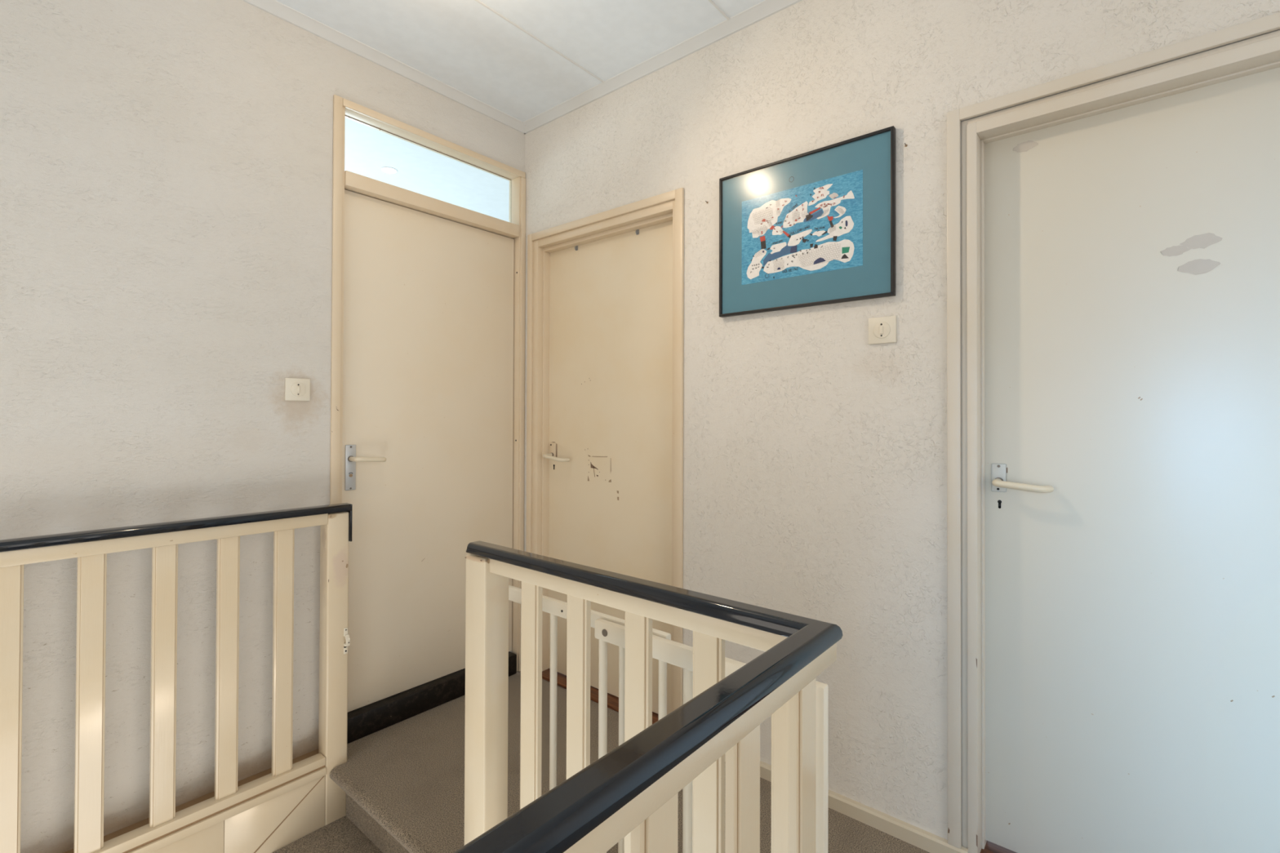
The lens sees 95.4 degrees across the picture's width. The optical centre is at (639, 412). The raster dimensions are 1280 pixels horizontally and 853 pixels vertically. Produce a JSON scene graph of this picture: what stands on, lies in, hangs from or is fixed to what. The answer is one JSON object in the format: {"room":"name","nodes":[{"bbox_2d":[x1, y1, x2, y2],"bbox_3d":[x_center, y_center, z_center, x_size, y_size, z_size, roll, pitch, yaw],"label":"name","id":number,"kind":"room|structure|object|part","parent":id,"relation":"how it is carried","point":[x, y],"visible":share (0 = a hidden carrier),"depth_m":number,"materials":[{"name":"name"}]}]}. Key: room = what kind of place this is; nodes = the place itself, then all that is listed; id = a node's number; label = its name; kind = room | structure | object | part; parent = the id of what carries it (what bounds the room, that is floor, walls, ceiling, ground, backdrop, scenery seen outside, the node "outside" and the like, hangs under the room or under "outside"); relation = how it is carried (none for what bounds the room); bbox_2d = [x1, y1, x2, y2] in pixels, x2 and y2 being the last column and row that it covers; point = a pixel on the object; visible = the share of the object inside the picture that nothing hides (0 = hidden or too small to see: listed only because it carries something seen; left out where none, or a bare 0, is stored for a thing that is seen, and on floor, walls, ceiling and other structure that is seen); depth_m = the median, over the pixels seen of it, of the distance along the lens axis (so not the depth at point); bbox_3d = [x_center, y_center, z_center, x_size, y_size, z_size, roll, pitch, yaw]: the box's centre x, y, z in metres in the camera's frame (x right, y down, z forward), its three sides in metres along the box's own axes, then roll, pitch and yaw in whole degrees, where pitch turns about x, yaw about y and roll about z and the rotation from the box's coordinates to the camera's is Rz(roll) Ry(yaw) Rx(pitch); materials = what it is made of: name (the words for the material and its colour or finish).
{"room":"stair landing","nodes":[
{"label":"stair landing","id":0,"kind":"room"},
{"bbox_2d":[0,0,524,852],"bbox_3d":[-1.698,1.282,1.573,0.080,5.425,3.400,0,-1,40],"label":"wall","id":1,"kind":"structure","parent":0,"point":[166,166],"depth_m":1.79,"materials":[{"name":"paint"}]},
{"bbox_2d":[284,377,310,400],"bbox_3d":[-1.220,-0.081,2.077,0.016,0.080,0.081,0,-1,40],"label":"light switch","id":2,"kind":"object","parent":1,"relation":"attached to","point":[295,388],"visible":1,"depth_m":2.07,"materials":[{"name":"plastic"}]},
{"bbox_2d":[242,0,524,133],"bbox_3d":[-1.638,-1.399,1.554,0.052,0.024,3.400,0,-1,40],"label":"trim","id":3,"kind":"structure","parent":1,"relation":"attached to","point":[274,7],"depth_m":2.29,"materials":[{"name":"paint"}]},
{"bbox_2d":[329,94,525,671],"bbox_3d":[-0.888,0.037,2.535,0.092,2.438,0.905,0,-1,40],"label":"trim","id":4,"kind":"structure","parent":1,"relation":"attached to","point":[342,180],"depth_m":2.48,"materials":[{"name":"paint"}]},
{"bbox_2d":[342,189,514,712],"bbox_3d":[-0.871,0.154,2.525,0.111,2.012,0.817,0,-1,40],"label":"door","id":5,"kind":"structure","parent":1,"relation":"in","point":[428,345],"depth_m":2.47,"materials":[{"name":"beige paint"}]},
{"bbox_3d":[-1.118,0.214,2.249,0.005,0.175,0.040,0,-1,40],"label":"plate","id":6,"kind":"part","parent":5,"relation":"part of","materials":[{"name":"metal"}]},
{"bbox_3d":[-1.056,0.182,2.268,0.067,0.027,0.132,0,-1,40],"label":"handle","id":7,"kind":"part","parent":5,"relation":"part of","materials":[{"name":"plastic"}]},
{"bbox_2d":[346,651,516,743],"bbox_3d":[-0.889,1.208,2.521,0.095,0.094,0.814,0,-1,40],"label":"trim","id":8,"kind":"structure","parent":1,"relation":"attached to","point":[366,720],"depth_m":2.38,"materials":[{"name":"black wood"}]},
{"bbox_2d":[344,117,509,222],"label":"transom window","id":9,"kind":"structure","parent":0,"point":[367,149],"depth_m":3.34,"materials":[{"name":"clear glass"}]},
{"bbox_2d":[381,166,397,173],"bbox_3d":[-1.428,-1.377,3.317,0.088,0.006,0.088,0,-1,40],"label":"recessed light","id":10,"kind":"object","parent":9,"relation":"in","point":[386,169],"visible":1,"depth_m":3.31,"materials":[{"name":"white"}]},
{"bbox_2d":[275,0,764,121],"bbox_3d":[0.108,-1.436,0.094,4.804,0.043,3.600,0,-1,40],"label":"ceiling","id":11,"kind":"structure","parent":0,"point":[522,60],"depth_m":2.17,"materials":[{"name":"paint"}]},
{"bbox_2d":[329,671,929,852],"bbox_3d":[0.097,1.338,0.071,4.600,0.200,3.400,0,-1,40],"label":"floor","id":12,"kind":"structure","parent":0,"point":[407,775],"depth_m":1.99,"materials":[{"name":"grey carpet"}]},
{"bbox_2d":[0,502,352,852],"bbox_3d":[-1.765,1.081,1.317,0.148,1.522,2.118,0,-1,40],"label":"balustrade","id":13,"kind":"object","parent":12,"relation":"on","point":[268,811],"visible":1,"depth_m":1.76,"materials":[{"name":"paint"}]},
{"bbox_3d":[-1.756,0.365,1.266,0.030,0.040,2.038,0,-1,40],"label":"rail","id":14,"kind":"part","parent":13,"relation":"part of","materials":[{"name":"paint"}]},
{"bbox_3d":[-1.732,0.333,1.297,0.051,0.025,2.116,0,-1,40],"label":"handrail","id":15,"kind":"part","parent":13,"relation":"part of","materials":[{"name":"black wood"}]},
{"bbox_3d":[-1.765,1.208,1.262,0.046,0.028,2.036,0,-1,40],"label":"rail","id":16,"kind":"part","parent":13,"relation":"part of","materials":[{"name":"paint"}]},
{"bbox_3d":[-1.763,1.238,1.262,0.048,0.035,2.038,0,-1,40],"label":"moulding","id":17,"kind":"part","parent":13,"relation":"part of","materials":[{"name":"paint"}]},
{"bbox_3d":[-1.760,1.548,1.254,0.022,0.587,2.036,0,-1,40],"label":"panel","id":18,"kind":"part","parent":13,"relation":"part of","materials":[{"name":"paint"}]},
{"bbox_3d":[-1.096,0.904,2.083,0.068,1.093,0.074,0,-1,40],"label":"post","id":19,"kind":"part","parent":13,"relation":"part of","materials":[{"name":"paint"}]},
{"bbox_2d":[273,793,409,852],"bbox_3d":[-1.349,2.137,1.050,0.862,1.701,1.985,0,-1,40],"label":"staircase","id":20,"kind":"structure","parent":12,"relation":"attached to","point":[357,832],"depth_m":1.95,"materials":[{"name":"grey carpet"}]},
{"bbox_2d":[453,541,842,852],"bbox_3d":[-0.575,0.904,0.566,0.944,1.172,1.689,0,-1,40],"label":"balustrade","id":21,"kind":"object","parent":12,"relation":"on","point":[711,741],"visible":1,"depth_m":0.94,"materials":[{"name":"paint"}]},
{"bbox_3d":[-0.386,0.911,1.460,0.086,1.110,0.074,0,-1,40],"label":"newel post","id":22,"kind":"part","parent":21,"relation":"part of","materials":[{"name":"paint"}]},
{"bbox_3d":[-0.043,0.370,1.167,0.825,0.040,0.028,0,-1,40],"label":"rail","id":23,"kind":"part","parent":21,"relation":"part of","materials":[{"name":"paint"}]},
{"bbox_3d":[-0.062,0.337,1.171,0.931,0.025,0.048,0,-1,40],"label":"handrail","id":24,"kind":"part","parent":21,"relation":"part of","materials":[{"name":"black wood"}]},
{"bbox_3d":[-0.237,0.361,0.277,0.024,0.040,1.670,0,-1,40],"label":"rail","id":25,"kind":"part","parent":21,"relation":"part of","materials":[{"name":"paint"}]},
{"bbox_2d":[508,585,828,852],"bbox_3d":[-0.048,0.870,1.372,1.012,0.757,0.048,0,-1,40],"label":"safety gate","id":26,"kind":"object","parent":12,"relation":"on","point":[608,628],"visible":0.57,"depth_m":1.30,"materials":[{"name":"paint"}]},
{"bbox_3d":[-0.181,0.516,1.505,0.640,0.038,0.021,0,-1,40],"label":"rail","id":27,"kind":"part","parent":26,"relation":"part of","materials":[{"name":"paint"}]},
{"bbox_3d":[0.113,0.869,1.221,0.571,0.757,0.024,0,-1,40],"label":"sliding frame","id":28,"kind":"part","parent":26,"relation":"part of","materials":[{"name":"paint"}]},
{"bbox_2d":[524,0,1279,839],"bbox_3d":[1.189,1.291,1.440,4.680,5.425,0.100,0,-1,40],"label":"wall","id":29,"kind":"structure","parent":0,"point":[815,453],"depth_m":1.84,"materials":[{"name":"paint"}]},
{"bbox_2d":[542,668,657,724],"bbox_3d":[-0.161,1.252,2.565,0.905,0.012,0.106,0,-1,40],"label":"threshold","id":30,"kind":"object","parent":29,"relation":"attached to","point":[612,700],"depth_m":2.57,"materials":[{"name":"brown wood"}]},
{"bbox_2d":[525,187,684,712],"bbox_3d":[-0.160,0.198,2.570,0.926,2.122,0.112,0,-1,40],"label":"trim","id":31,"kind":"structure","parent":29,"relation":"attached to","point":[667,206],"depth_m":2.65,"materials":[{"name":"paint"}]},
{"bbox_2d":[542,220,672,715],"bbox_3d":[-0.155,0.228,2.571,0.797,2.029,0.100,0,-1,40],"label":"door","id":32,"kind":"structure","parent":29,"relation":"in","point":[610,455],"depth_m":2.57,"materials":[{"name":"beige paint"}]},
{"bbox_3d":[-0.420,0.187,2.816,0.052,0.085,0.004,0,-1,40],"label":"plate","id":33,"kind":"part","parent":32,"relation":"part of","materials":[{"name":"paint"}]},
{"bbox_3d":[-0.394,0.214,2.751,0.156,0.036,0.071,0,-1,40],"label":"handle","id":34,"kind":"part","parent":32,"relation":"part of","materials":[{"name":"plastic"}]},
{"bbox_2d":[523,0,801,133],"bbox_3d":[1.180,-1.391,1.379,4.600,0.024,0.052,0,-1,40],"label":"trim","id":35,"kind":"structure","parent":29,"relation":"attached to","point":[764,9],"depth_m":2.28,"materials":[{"name":"paint"}]},
{"bbox_2d":[719,125,895,317],"bbox_3d":[0.528,-0.600,1.934,0.608,0.505,0.021,0,-1,40],"label":"framed picture","id":36,"kind":"object","parent":29,"relation":"attached to","point":[815,227],"visible":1,"depth_m":1.91,"materials":[{"name":"paper"}]},
{"bbox_2d":[760,760,968,852],"bbox_3d":[0.531,1.232,1.914,0.970,0.046,0.017,0,-1,40],"label":"baseboard","id":37,"kind":"structure","parent":29,"relation":"attached to","point":[930,842],"depth_m":1.74,"materials":[{"name":"paint"}]},
{"bbox_2d":[868,315,896,344],"bbox_3d":[0.733,-0.248,1.764,0.081,0.080,0.016,0,-1,40],"label":"light switch","id":38,"kind":"object","parent":29,"relation":"attached to","point":[882,330],"visible":1,"depth_m":1.76,"materials":[{"name":"plastic"}]},
{"bbox_2d":[980,840,1016,852],"bbox_3d":[1.245,1.238,1.390,0.880,0.030,0.106,0,-1,40],"label":"threshold","id":39,"kind":"object","parent":29,"relation":"attached to","point":[990,847],"depth_m":1.63,"materials":[{"name":"brown wood"}]},
{"bbox_2d":[946,12,1279,852],"bbox_3d":[1.245,0.201,1.394,0.899,2.104,0.112,0,-1,40],"label":"trim","id":40,"kind":"structure","parent":29,"relation":"attached to","point":[966,140],"depth_m":1.61,"materials":[{"name":"paint"}]},
{"bbox_2d":[984,66,1279,852],"bbox_3d":[1.261,0.219,1.395,0.786,1.980,0.095,0,-1,40],"label":"door","id":41,"kind":"structure","parent":29,"relation":"in","point":[1132,252],"depth_m":1.44,"materials":[{"name":"white paint"}]},
{"bbox_3d":[1.006,0.184,1.631,0.039,0.079,0.004,0,-1,40],"label":"plate","id":42,"kind":"part","parent":41,"relation":"part of","materials":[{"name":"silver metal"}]},
{"bbox_3d":[1.030,0.198,1.570,0.138,0.030,0.067,0,-1,40],"label":"handle","id":43,"kind":"part","parent":41,"relation":"part of","materials":[{"name":"plastic"}]}
]}

